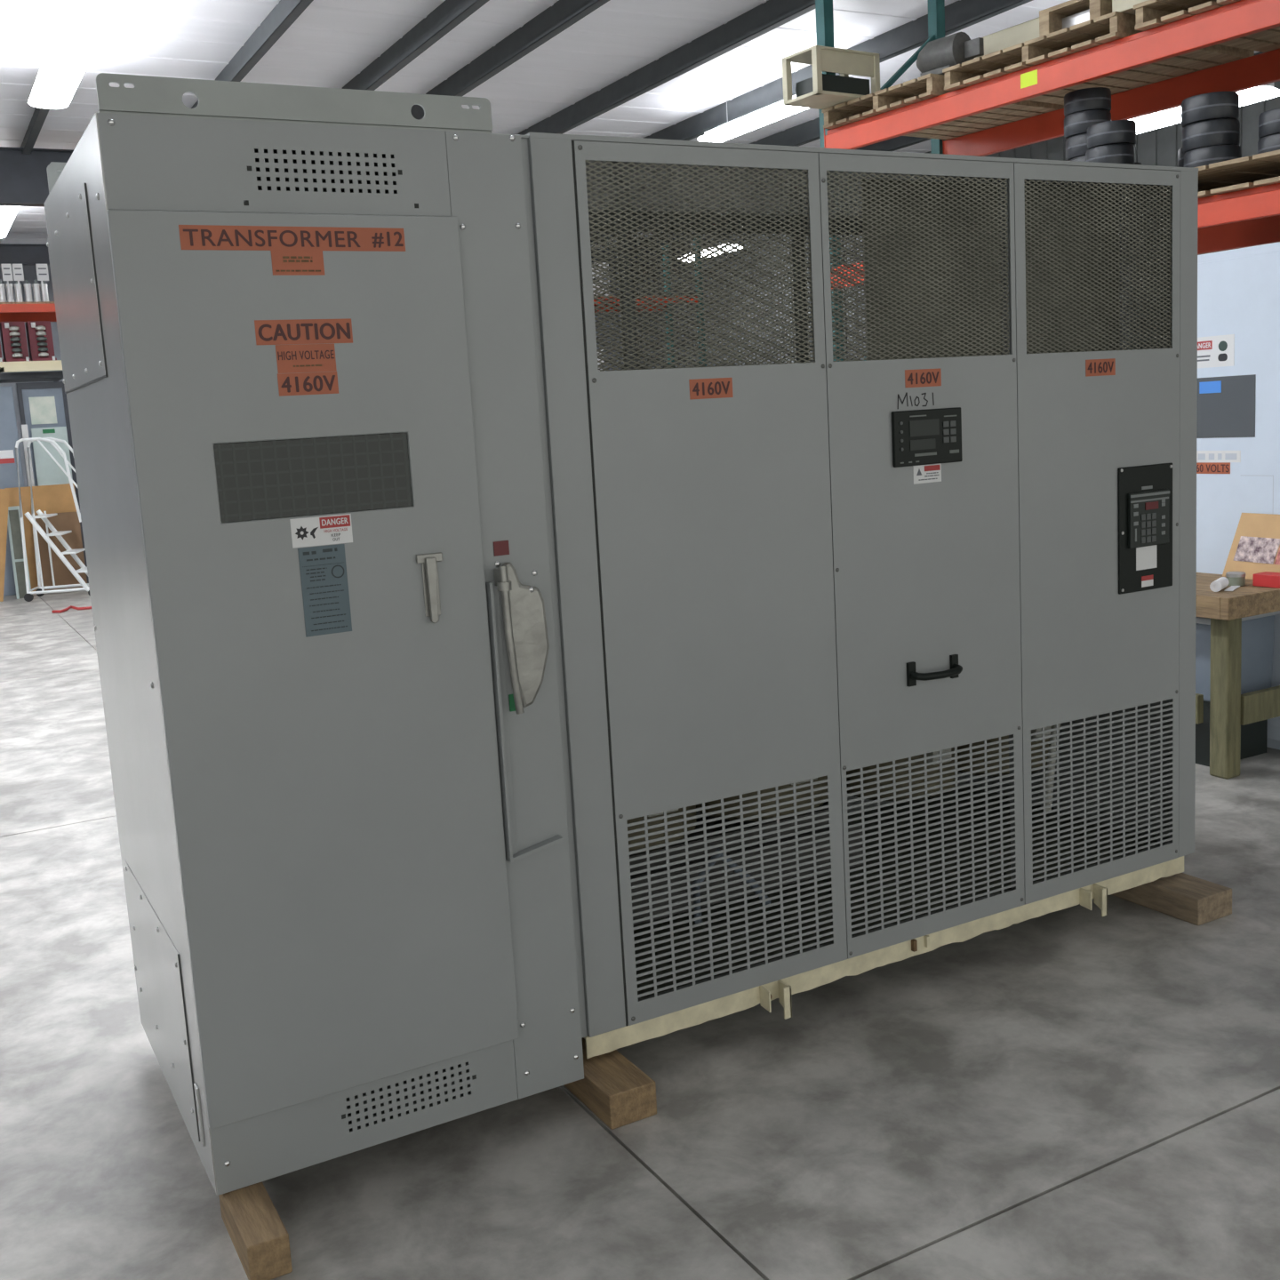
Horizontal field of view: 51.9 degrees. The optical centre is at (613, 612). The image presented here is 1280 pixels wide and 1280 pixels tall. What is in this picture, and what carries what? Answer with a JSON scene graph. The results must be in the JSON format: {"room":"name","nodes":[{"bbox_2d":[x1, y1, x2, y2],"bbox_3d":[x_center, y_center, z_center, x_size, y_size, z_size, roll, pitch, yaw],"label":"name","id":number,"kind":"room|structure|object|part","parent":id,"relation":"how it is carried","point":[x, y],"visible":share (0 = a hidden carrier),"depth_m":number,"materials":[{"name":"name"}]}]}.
{"room":"industrial warehouse","nodes":[
{"label":"industrial warehouse","id":0,"kind":"room"},
{"bbox_2d":[0,264,623,487],"bbox_3d":[-12.041,-3.975,22.634,28.000,6.200,0.230,-8,9,-28],"label":"wall","id":1,"kind":"structure","parent":0,"point":[29,271],"depth_m":23.42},
{"bbox_2d":[0,0,1263,265],"bbox_3d":[-4.538,-4.131,8.411,28.400,0.880,32.200,-8,9,-28],"label":"ceiling","id":2,"kind":"structure","parent":0,"point":[662,69],"depth_m":12.30,"materials":[{"name":"white metal"}]},
{"bbox_2d":[0,206,19,238],"bbox_3d":[-8.153,-5.354,17.403,0.340,0.430,2.600,-8,9,-28],"label":"fluorescent light","id":3,"kind":"object","parent":2,"relation":"hanging from","point":[7,213],"visible":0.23,"depth_m":17.02,"materials":[{"name":"white"}]},
{"bbox_2d":[27,0,119,109],"bbox_3d":[-4.322,-4.557,10.369,0.340,0.430,3.100,-8,9,-28],"label":"fluorescent light","id":4,"kind":"object","parent":2,"relation":"hanging from","point":[80,26],"visible":1,"depth_m":10.10,"materials":[{"name":"white plastic"}]},
{"bbox_2d":[682,241,743,262],"bbox_3d":[1.610,-6.450,22.253,0.340,0.830,1.600,-8,9,-28],"label":"fluorescent light","id":5,"kind":"object","parent":2,"relation":"hanging from","point":[705,250],"visible":0.17,"depth_m":22.04,"materials":[{"name":"white plastic"}]},
{"bbox_2d":[697,76,853,142],"bbox_3d":[1.678,-5.433,13.880,0.340,0.430,2.500,-8,9,-28],"label":"fluorescent light","id":6,"kind":"object","parent":2,"relation":"hanging from","point":[777,111],"visible":0.59,"depth_m":14.16,"materials":[{"name":"white plastic"}]},
{"bbox_2d":[1128,105,1181,134],"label":"fluorescent light","id":7,"kind":"object","parent":2,"relation":"hanging from","point":[1156,120],"depth_m":10.70,"materials":[{"name":"white"}]},
{"bbox_2d":[1236,82,1279,106],"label":"fluorescent light","id":8,"kind":"object","parent":2,"relation":"hanging from","point":[1266,92],"depth_m":9.95,"materials":[{"name":"white plastic"}]},
{"bbox_2d":[0,586,1279,1279],"bbox_3d":[-4.194,0.778,9.040,28.000,0.200,32.000,-8,9,-28],"label":"floor","id":9,"kind":"structure","parent":0,"point":[1075,1092],"depth_m":3.25,"materials":[{"name":"concrete"}]},
{"bbox_2d":[0,488,8,601],"bbox_3d":[-7.401,-0.805,15.788,0.420,1.360,0.040,-8,9,-28],"label":"plywood sheet","id":10,"kind":"object","parent":9,"relation":"on","point":[4,492],"visible":1,"depth_m":15.79,"materials":[{"name":"brown wood"}]},
{"bbox_2d":[0,385,24,596],"bbox_3d":[-7.865,-1.499,16.506,0.840,2.580,0.606,-8,9,-28],"label":"enclosure","id":11,"kind":"object","parent":9,"relation":"on","point":[9,436],"visible":0.56,"depth_m":16.31,"materials":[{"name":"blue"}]},
{"bbox_2d":[0,360,63,383],"bbox_3d":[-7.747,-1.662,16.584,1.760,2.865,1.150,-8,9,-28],"label":"board","id":12,"kind":"object","parent":11,"relation":"on","point":[37,366],"visible":0.53,"depth_m":16.26,"materials":[{"name":"beige wood"}]},
{"bbox_2d":[0,342,4,361],"bbox_3d":[-7.823,-3.358,16.459,0.280,0.520,0.460,-8,9,-28],"label":"circuit breaker","id":13,"kind":"object","parent":12,"relation":"on","point":[1,356],"visible":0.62,"depth_m":16.46,"materials":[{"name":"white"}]},
{"bbox_2d":[0,321,31,361],"bbox_3d":[-7.555,-3.394,16.601,0.280,0.520,0.460,-8,9,-28],"label":"circuit breaker","id":14,"kind":"object","parent":12,"relation":"on","point":[13,338],"visible":0.96,"depth_m":16.50,"materials":[{"name":"red"}]},
{"bbox_2d":[25,320,56,360],"bbox_3d":[-7.288,-3.431,16.742,0.280,0.520,0.460,-8,9,-28],"label":"circuit breaker","id":15,"kind":"object","parent":12,"relation":"on","point":[39,335],"visible":0.98,"depth_m":16.64,"materials":[{"name":"red"}]},
{"bbox_2d":[7,505,31,599],"bbox_3d":[-7.242,-0.726,16.015,0.170,1.120,0.030,-8,9,-28],"label":"framed panel","id":16,"kind":"object","parent":9,"relation":"on","point":[13,524],"visible":0.73,"depth_m":16.00,"materials":[{"name":"metal"}]},
{"bbox_2d":[20,424,34,486],"bbox_3d":[-7.242,-1.286,16.450,0.070,2.100,0.060,-8,9,-28],"label":"steel post","id":17,"kind":"object","parent":9,"relation":"on","point":[24,428],"visible":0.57,"depth_m":16.32,"materials":[{"name":"grey metal"}]},
{"bbox_2d":[31,426,72,486],"bbox_3d":[-7.018,-1.543,16.562,0.410,1.550,0.025,-8,9,-28],"label":"panel","id":18,"kind":"object","parent":17,"relation":"attached to","point":[48,473],"visible":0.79,"depth_m":16.49,"materials":[{"name":"white"}]},
{"bbox_2d":[4,483,76,591],"bbox_3d":[-7.090,-0.909,16.444,0.800,1.340,0.030,-8,9,-28],"label":"board","id":19,"kind":"object","parent":9,"relation":"on","point":[52,499],"visible":0.29,"depth_m":16.37,"materials":[{"name":"brown wood"}]},
{"bbox_2d":[16,381,88,586],"bbox_3d":[-7.109,-1.595,16.710,0.580,2.620,0.050,-8,9,-28],"label":"door frame","id":20,"kind":"structure","parent":9,"relation":"on","point":[41,404],"depth_m":16.57,"materials":[{"name":"grey metal"}]},
{"bbox_2d":[28,396,57,424],"bbox_3d":[-7.180,-2.540,16.556,0.300,0.340,0.005,-8,9,-28],"label":"window","id":21,"kind":"structure","parent":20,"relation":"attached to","point":[42,410],"depth_m":16.55,"materials":[{"name":"white glass"}]},
{"bbox_3d":[-7.113,-1.555,16.718,0.470,2.540,0.020,-8,9,-28],"label":"door","id":22,"kind":"part","parent":20,"relation":"part of","materials":[{"name":"grey metal"}]},
{"bbox_2d":[15,437,90,601],"bbox_3d":[-6.619,-1.147,15.860,1.000,1.923,0.576,-5,8,-9],"label":"ladder","id":23,"kind":"object","parent":9,"relation":"on","point":[40,591],"visible":0.78,"depth_m":15.68,"materials":[{"name":"white metal"}]},
{"bbox_3d":[-6.829,-0.703,15.619,0.022,0.940,0.022,-9,10,-31],"label":"post","id":24,"kind":"part","parent":23,"relation":"part of","materials":[{"name":"white metal"}]},
{"bbox_3d":[-6.915,-0.772,16.127,0.022,0.940,0.022,-9,10,-31],"label":"post","id":25,"kind":"part","parent":23,"relation":"part of","materials":[{"name":"white metal"}]},
{"bbox_3d":[-6.769,-1.222,16.091,0.726,1.824,0.036,-5,8,-9],"label":"handrail","id":26,"kind":"part","parent":23,"relation":"part of","materials":[{"name":"white metal"}]},
{"bbox_3d":[-6.432,-1.585,15.566,0.650,0.963,0.024,-5,8,-9],"label":"rail","id":27,"kind":"part","parent":23,"relation":"part of","materials":[{"name":"white metal"}]},
{"bbox_3d":[-6.599,-0.256,15.719,0.750,0.036,0.036,-5,8,-9],"label":"rail","id":28,"kind":"part","parent":23,"relation":"part of","materials":[{"name":"white metal"}]},
{"bbox_3d":[-6.518,-1.654,16.075,0.650,0.963,0.024,-5,8,-9],"label":"rail","id":29,"kind":"part","parent":23,"relation":"part of","materials":[{"name":"white metal"}]},
{"bbox_3d":[-6.685,-0.325,16.227,0.750,0.036,0.036,-5,8,-9],"label":"rail","id":30,"kind":"part","parent":23,"relation":"part of","materials":[{"name":"white metal"}]},
{"bbox_2d":[34,512,87,590],"bbox_3d":[-6.905,-0.754,16.447,0.510,0.970,0.030,-8,9,-28],"label":"board","id":31,"kind":"object","parent":9,"relation":"on","point":[67,521],"visible":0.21,"depth_m":16.43,"materials":[{"name":"brown wood"}]},
{"bbox_2d":[51,605,91,613],"bbox_3d":[-5.933,-0.048,14.562,0.540,0.047,0.262,-8,9,-28],"label":"strap","id":32,"kind":"object","parent":9,"relation":"on","point":[70,606],"visible":0.84,"depth_m":14.53,"materials":[{"name":"red fabric"}]},
{"bbox_2d":[219,1181,292,1279],"bbox_3d":[-0.781,1.330,2.855,0.087,0.088,0.288,-8,9,-28],"label":"wooden block","id":33,"kind":"object","parent":9,"relation":"on","point":[260,1238],"visible":0.78,"depth_m":2.77,"materials":[{"name":"brown wood"}]},
{"bbox_2d":[44,72,583,1195],"bbox_3d":[-0.781,0.000,3.355,0.919,2.392,1.100,-8,9,-28],"label":"tall cabinet","id":34,"kind":"object","parent":33,"relation":"on","point":[295,326],"visible":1,"depth_m":2.91,"materials":[{"name":"grey metal"}]},
{"bbox_3d":[-0.685,-0.927,2.746,0.723,0.182,0.004,-8,9,-28],"label":"panel","id":35,"kind":"part","parent":34,"relation":"part of","materials":[{"name":"grey paint"}]},
{"bbox_3d":[-0.613,0.123,2.891,0.736,1.935,0.018,-8,9,-28],"label":"door","id":36,"kind":"part","parent":34,"relation":"part of","materials":[{"name":"grey paint"}]},
{"bbox_3d":[-0.559,1.160,3.051,0.723,0.161,0.004,-8,9,-28],"label":"panel","id":37,"kind":"part","parent":34,"relation":"part of","materials":[{"name":"grey paint"}]},
{"bbox_3d":[-0.245,0.065,3.055,0.043,0.350,0.054,-8,9,-28],"label":"lever","id":38,"kind":"part","parent":34,"relation":"part of","materials":[{"name":"metal"}]},
{"bbox_3d":[-0.224,0.057,3.108,0.184,2.285,0.004,-8,9,-28],"label":"panel","id":39,"kind":"part","parent":34,"relation":"part of","materials":[{"name":"grey paint"}]},
{"bbox_2d":[0,235,706,368],"bbox_3d":[-5.026,-2.884,18.156,14.290,4.500,1.050,-8,9,-28],"label":"storage rack","id":40,"kind":"object","parent":9,"relation":"on","point":[27,311],"visible":0.02,"depth_m":17.15,"materials":[{"name":"red metal"}]},
{"bbox_2d":[0,280,7,302],"bbox_3d":[-7.570,-3.965,16.276,0.088,0.280,0.088,-8,9,-28],"label":"canister","id":41,"kind":"object","parent":40,"relation":"on","point":[3,298],"visible":0.93,"depth_m":16.25,"materials":[{"name":"silver metal"}]},
{"bbox_2d":[0,264,13,302],"bbox_3d":[-7.462,-4.056,16.221,0.110,0.465,0.022,-8,9,-28],"label":"board","id":42,"kind":"object","parent":40,"relation":"on","point":[6,268],"visible":1,"depth_m":16.20,"materials":[{"name":"white plastic"}]},
{"bbox_2d":[5,280,15,302],"bbox_3d":[-7.491,-3.976,16.318,0.088,0.280,0.088,-8,9,-28],"label":"canister","id":43,"kind":"object","parent":40,"relation":"on","point":[10,284],"visible":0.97,"depth_m":16.29,"materials":[{"name":"silver metal"}]},
{"bbox_2d":[12,264,23,302],"bbox_3d":[-7.353,-4.071,16.279,0.114,0.465,0.022,-8,9,-28],"label":"board","id":44,"kind":"object","parent":40,"relation":"on","point":[17,268],"visible":1,"depth_m":16.26,"materials":[{"name":"white"}]},
{"bbox_2d":[13,280,23,302],"bbox_3d":[-7.404,-3.988,16.364,0.088,0.280,0.088,-8,9,-28],"label":"canister","id":45,"kind":"object","parent":40,"relation":"on","point":[16,287],"visible":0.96,"depth_m":16.34,"materials":[{"name":"silver metal"}]},
{"bbox_2d":[23,280,32,302],"bbox_3d":[-7.307,-4.001,16.415,0.088,0.280,0.088,-8,9,-28],"label":"canister","id":46,"kind":"object","parent":40,"relation":"on","point":[27,286],"visible":0.95,"depth_m":16.39,"materials":[{"name":"silver metal"}]},
{"bbox_2d":[32,280,41,301],"bbox_3d":[-7.219,-4.013,16.462,0.088,0.280,0.088,-8,9,-28],"label":"canister","id":47,"kind":"object","parent":40,"relation":"on","point":[36,286],"visible":0.93,"depth_m":16.44,"materials":[{"name":"silver metal"}]},
{"bbox_2d":[35,264,48,301],"bbox_3d":[-7.108,-4.105,16.408,0.133,0.465,0.022,-8,9,-28],"label":"board","id":48,"kind":"object","parent":40,"relation":"on","point":[42,269],"visible":1,"depth_m":16.39,"materials":[{"name":"white plastic"}]},
{"bbox_2d":[40,280,49,301],"bbox_3d":[-7.141,-4.024,16.503,0.088,0.280,0.088,-8,9,-28],"label":"canister","id":49,"kind":"object","parent":40,"relation":"on","point":[45,285],"visible":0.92,"depth_m":16.48,"materials":[{"name":"silver metal"}]},
{"bbox_2d":[597,349,604,371],"bbox_3d":[-0.512,-3.771,20.284,0.602,0.500,0.452,-8,9,-28],"label":"carton","id":50,"kind":"object","parent":40,"relation":"on","point":[602,349],"visible":0.04,"depth_m":20.18,"materials":[{"name":"white paper"}]},
{"bbox_2d":[592,262,610,295],"bbox_3d":[-0.327,-5.093,20.235,0.352,0.500,0.452,-8,9,-28],"label":"carton","id":51,"kind":"object","parent":40,"relation":"on","point":[604,267],"visible":0.04,"depth_m":20.05,"materials":[{"name":"white cardboard"}]},
{"bbox_2d":[563,1037,656,1129],"bbox_3d":[-0.216,1.166,3.745,0.132,0.088,1.118,-8,9,-28],"label":"wooden block","id":52,"kind":"object","parent":9,"relation":"on","point":[613,1088],"visible":0.44,"depth_m":3.29,"materials":[{"name":"brown wood"}]},
{"bbox_2d":[520,132,1198,1058],"bbox_3d":[0.630,-0.150,4.177,2.356,2.326,1.108,-8,9,-28],"label":"enclosure","id":53,"kind":"object","parent":9,"relation":"on","point":[889,657],"visible":0.91,"depth_m":3.71,"materials":[{"name":"grey paint"}]},
{"bbox_3d":[0.286,-0.061,3.431,0.715,2.217,0.003,-8,9,-28],"label":"panel","id":54,"kind":"part","parent":53,"relation":"part of","materials":[{"name":"grey paint"}]},
{"bbox_3d":[0.917,0.983,3.927,2.270,0.060,0.042,-8,9,-28],"label":"rail","id":55,"kind":"part","parent":53,"relation":"part of","materials":[{"name":"beige metal"}]},
{"bbox_3d":[0.904,-0.147,3.758,0.689,2.217,0.003,-8,9,-28],"label":"panel","id":56,"kind":"part","parent":53,"relation":"part of","materials":[{"name":"grey paint"}]},
{"bbox_3d":[0.881,-0.492,3.698,0.248,0.154,0.012,-8,9,-28],"label":"control panel","id":57,"kind":"part","parent":53,"relation":"part of","materials":[{"name":"black plastic"}]},
{"bbox_3d":[0.931,0.169,3.775,0.186,0.068,0.056,-8,9,-28],"label":"pull handle","id":58,"kind":"part","parent":53,"relation":"part of","materials":[{"name":"black plastic"}]},
{"bbox_3d":[1.637,-0.342,4.759,0.003,2.229,1.010,-8,9,-28],"label":"panel","id":59,"kind":"part","parent":53,"relation":"part of","materials":[{"name":"grey paint"}]},
{"bbox_3d":[1.516,-0.231,4.082,0.700,2.217,0.003,-8,9,-28],"label":"panel","id":60,"kind":"part","parent":53,"relation":"part of","materials":[{"name":"grey paint"}]},
{"bbox_3d":[1.682,-0.266,4.162,0.245,0.396,0.008,-8,9,-28],"label":"relay panel","id":61,"kind":"part","parent":53,"relation":"part of","materials":[{"name":"black plastic"}]},
{"bbox_2d":[815,0,1279,361],"bbox_3d":[2.771,-1.821,6.977,1.104,4.700,3.730,-9,10,-33],"label":"rack","id":62,"kind":"object","parent":9,"relation":"on","point":[1250,217],"visible":0.33,"depth_m":6.94,"materials":[{"name":"orange metal"}]},
{"bbox_2d":[821,73,1063,140],"bbox_3d":[1.981,-3.013,7.896,1.160,0.110,0.876,-9,10,-33],"label":"wooden pallet","id":63,"kind":"object","parent":62,"relation":"on","point":[930,85],"visible":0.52,"depth_m":7.78,"materials":[{"name":"beige wood"}]},
{"bbox_2d":[781,45,879,109],"bbox_3d":[1.285,-3.146,7.772,0.500,0.265,0.300,-9,10,-33],"label":"enclosure","id":64,"kind":"object","parent":63,"relation":"on","point":[821,91],"visible":0.79,"depth_m":7.68,"materials":[{"name":"beige metal"}]},
{"bbox_3d":[1.356,-3.191,7.651,0.420,0.120,0.008,-9,10,-33],"label":"plate","id":65,"kind":"part","parent":64,"relation":"part of","materials":[{"name":"beige metal"}]},
{"bbox_2d":[916,32,983,76],"bbox_3d":[1.877,-3.104,7.350,0.200,0.214,0.420,-10,11,-38],"label":"motor","id":66,"kind":"object","parent":63,"relation":"on","point":[939,54],"visible":0.74,"depth_m":7.26,"materials":[{"name":"metal"}]},
{"bbox_2d":[942,11,1254,104],"bbox_3d":[2.568,-2.919,7.012,1.160,0.110,1.086,-9,10,-33],"label":"wooden pallet","id":67,"kind":"object","parent":62,"relation":"on","point":[1116,25],"visible":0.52,"depth_m":6.84,"materials":[{"name":"beige wood"}]},
{"bbox_2d":[974,16,1039,58],"bbox_3d":[2.280,-3.147,7.420,0.200,0.250,1.100,-9,10,-33],"label":"box","id":68,"kind":"object","parent":67,"relation":"on","point":[1023,32],"visible":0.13,"depth_m":7.32,"materials":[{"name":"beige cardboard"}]},
{"bbox_2d":[1039,0,1111,36],"bbox_3d":[2.464,-2.988,6.655,0.500,0.140,0.360,-9,10,-33],"label":"crate","id":69,"kind":"object","parent":67,"relation":"on","point":[1067,14],"visible":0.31,"depth_m":6.60,"materials":[{"name":"beige wood"}]},
{"bbox_2d":[1133,0,1279,52],"bbox_3d":[3.217,-2.815,6.033,1.160,0.110,1.086,-9,10,-33],"label":"wooden pallet","id":70,"kind":"object","parent":62,"relation":"on","point":[1150,14],"visible":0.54,"depth_m":6.16,"materials":[{"name":"beige wood"}]},
{"bbox_2d":[1112,0,1147,15],"bbox_3d":[2.640,-3.036,6.285,0.453,0.320,0.280,-9,10,-33],"label":"box","id":71,"kind":"object","parent":70,"relation":"on","point":[1125,6],"visible":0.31,"depth_m":6.25,"materials":[{"name":"beige cardboard"}]},
{"bbox_2d":[1180,91,1279,198],"bbox_3d":[2.938,-2.249,6.600,1.160,0.483,1.636,-9,10,-33],"label":"wooden pallet","id":72,"kind":"object","parent":62,"relation":"on","point":[1263,169],"depth_m":6.13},
{"bbox_3d":[2.817,-2.372,6.221,0.252,0.115,0.252,-9,10,-33],"label":"black coil","id":73,"kind":"part","parent":72,"relation":"part of","materials":[{"name":"black rubber"}]},
{"bbox_3d":[2.837,-2.257,6.251,0.252,0.115,0.252,-9,10,-33],"label":"black coil","id":74,"kind":"part","parent":72,"relation":"part of","materials":[{"name":"black rubber"}]},
{"bbox_3d":[2.849,-2.140,6.265,0.252,0.115,0.252,-9,10,-33],"label":"black coil","id":75,"kind":"part","parent":72,"relation":"part of","materials":[{"name":"black rubber"}]},
{"bbox_3d":[3.052,-2.103,5.968,0.242,0.105,0.242,-9,10,-33],"label":"black coil","id":76,"kind":"part","parent":72,"relation":"part of","materials":[{"name":"black rubber"}]},
{"bbox_3d":[3.046,-2.210,5.946,0.242,0.105,0.242,-9,10,-33],"label":"black coil","id":77,"kind":"part","parent":72,"relation":"part of","materials":[{"name":"black rubber"}]},
{"bbox_3d":[2.483,-2.200,6.862,0.232,0.105,0.232,-9,10,-33],"label":"coil","id":78,"kind":"object","parent":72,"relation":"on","visible":0},
{"bbox_2d":[1064,87,1111,161],"bbox_3d":[2.465,-2.469,6.826,0.246,0.432,0.242,-9,10,-33],"label":"stack","id":79,"kind":"object","parent":78,"relation":"on","point":[1079,158],"depth_m":6.73,"materials":[{"name":"black rubber"}]},
{"bbox_3d":[2.471,-2.416,6.838,0.232,0.105,0.232,-9,10,-33],"label":"black coil","id":80,"kind":"part","parent":79,"relation":"part of","materials":[{"name":"black rubber"}]},
{"bbox_3d":[2.454,-2.523,6.819,0.232,0.105,0.232,-9,10,-33],"label":"black coil","id":81,"kind":"part","parent":79,"relation":"part of","materials":[{"name":"black rubber"}]},
{"bbox_3d":[2.448,-2.630,6.801,0.232,0.105,0.232,-9,10,-33],"label":"black coil","id":82,"kind":"part","parent":79,"relation":"part of","materials":[{"name":"black rubber"}]},
{"bbox_3d":[2.497,-2.162,6.597,0.232,0.105,0.232,-9,10,-33],"label":"coil","id":83,"kind":"object","parent":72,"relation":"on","visible":0},
{"bbox_2d":[1085,120,1135,164],"bbox_3d":[2.486,-2.325,6.584,0.239,0.214,0.246,-9,10,-33],"label":"stack","id":84,"kind":"object","parent":83,"relation":"on","point":[1112,153],"depth_m":6.49,"materials":[{"name":"black rubber"}]},
{"bbox_3d":[2.483,-2.378,6.569,0.232,0.105,0.232,-9,10,-33],"label":"black coil","id":85,"kind":"part","parent":84,"relation":"part of","materials":[{"name":"black rubber"}]},
{"bbox_3d":[2.999,-2.214,6.744,0.222,0.105,0.222,-9,10,-33],"label":"coil","id":86,"kind":"object","parent":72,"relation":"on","visible":0},
{"bbox_2d":[1177,147,1184,167],"bbox_3d":[2.998,-2.320,6.716,0.222,0.105,0.222,-9,10,-33],"label":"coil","id":87,"kind":"object","parent":86,"relation":"on","point":[1180,156],"visible":0.11,"depth_m":6.71,"materials":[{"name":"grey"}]},
{"bbox_2d":[1111,872,1231,925],"bbox_3d":[1.685,0.902,4.767,0.169,0.088,1.130,-8,9,-28],"label":"wooden block","id":88,"kind":"object","parent":9,"relation":"on","point":[1195,900],"visible":0.44,"depth_m":4.32,"materials":[{"name":"brown wood"}]},
{"bbox_2d":[1195,572,1279,779],"bbox_3d":[2.640,0.254,6.260,0.620,0.822,1.100,-8,9,-28],"label":"bench","id":89,"kind":"object","parent":9,"relation":"on","point":[1229,708],"visible":0.48,"depth_m":5.76,"materials":[{"name":"brown wood"}]},
{"bbox_2d":[1209,576,1239,591],"bbox_3d":[2.705,-0.126,5.823,0.084,0.048,0.190,3,10,37],"label":"paper roll","id":90,"kind":"object","parent":89,"relation":"on","point":[1222,582],"visible":1,"depth_m":5.77,"materials":[{"name":"white paper"}]},
{"bbox_3d":[2.690,0.344,5.786,0.095,0.776,0.095,-8,9,-28],"label":"leg","id":91,"kind":"part","parent":89,"relation":"part of","materials":[{"name":"brown wood"}]},
{"bbox_2d":[1225,571,1245,586],"bbox_3d":[2.793,-0.149,5.909,0.080,0.059,0.080,-8,9,-28],"label":"tin","id":92,"kind":"object","parent":89,"relation":"on","point":[1235,578],"visible":0.93,"depth_m":5.88,"materials":[{"name":"grey metal"}]},
{"bbox_3d":[2.792,-0.170,5.906,0.080,0.017,0.080,-8,9,-28],"label":"lid","id":93,"kind":"part","parent":92,"relation":"part of","materials":[{"name":"silver metal"}]},
{"bbox_3d":[2.603,0.398,6.065,1.059,0.130,0.433,1,10,29],"label":"rail","id":94,"kind":"part","parent":89,"relation":"part of","materials":[{"name":"beige wood"}]},
{"bbox_2d":[1222,512,1279,579],"bbox_3d":[2.980,-0.295,6.003,0.076,0.298,0.440,-7,9,-22],"label":"display","id":95,"kind":"object","parent":89,"relation":"on","point":[1255,548],"visible":0.96,"depth_m":6.06,"materials":[{"name":"beige cardboard"}]},
{"bbox_2d":[1232,536,1279,564],"bbox_3d":[2.955,-0.286,6.047,0.050,0.113,0.240,-8,9,-28],"label":"print","id":96,"kind":"object","parent":95,"relation":"attached to","point":[1246,549],"depth_m":6.05},
{"bbox_2d":[1274,547,1279,564],"bbox_3d":[3.022,-0.267,5.887,0.029,0.113,0.132,-7,9,-22],"label":"print","id":97,"kind":"object","parent":95,"relation":"attached to","point":[1276,549],"depth_m":5.94},
{"bbox_2d":[1252,571,1279,588],"bbox_3d":[2.921,-0.143,5.824,0.095,0.055,0.141,-8,9,-28],"label":"carton","id":98,"kind":"object","parent":89,"relation":"on","point":[1266,579],"visible":1,"depth_m":5.81,"materials":[{"name":"red cardboard"}]},
{"bbox_2d":[1195,610,1279,767],"bbox_3d":[2.743,0.316,6.255,0.440,0.690,0.620,-8,9,-28],"label":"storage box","id":99,"kind":"object","parent":9,"relation":"on","point":[1257,630],"visible":0.1,"depth_m":6.01,"materials":[{"name":"grey"}]},
{"bbox_3d":[2.723,-0.010,6.207,0.440,0.030,0.620,-8,9,-28],"label":"lid","id":100,"kind":"part","parent":99,"relation":"part of","materials":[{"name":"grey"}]},
{"bbox_2d":[1196,241,1279,750],"bbox_3d":[3.377,-0.562,6.317,0.916,2.330,1.600,-8,9,-28],"label":"tall cabinet","id":101,"kind":"object","parent":9,"relation":"on","point":[1238,401],"visible":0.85,"depth_m":6.12,"materials":[{"name":"metal"}]},
{"bbox_2d":[634,80,1279,369],"bbox_3d":[7.926,-4.095,15.203,0.230,6.200,32.200,-8,9,-28],"label":"wall","id":102,"kind":"structure","parent":0,"point":[1161,146],"depth_m":18.51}
]}

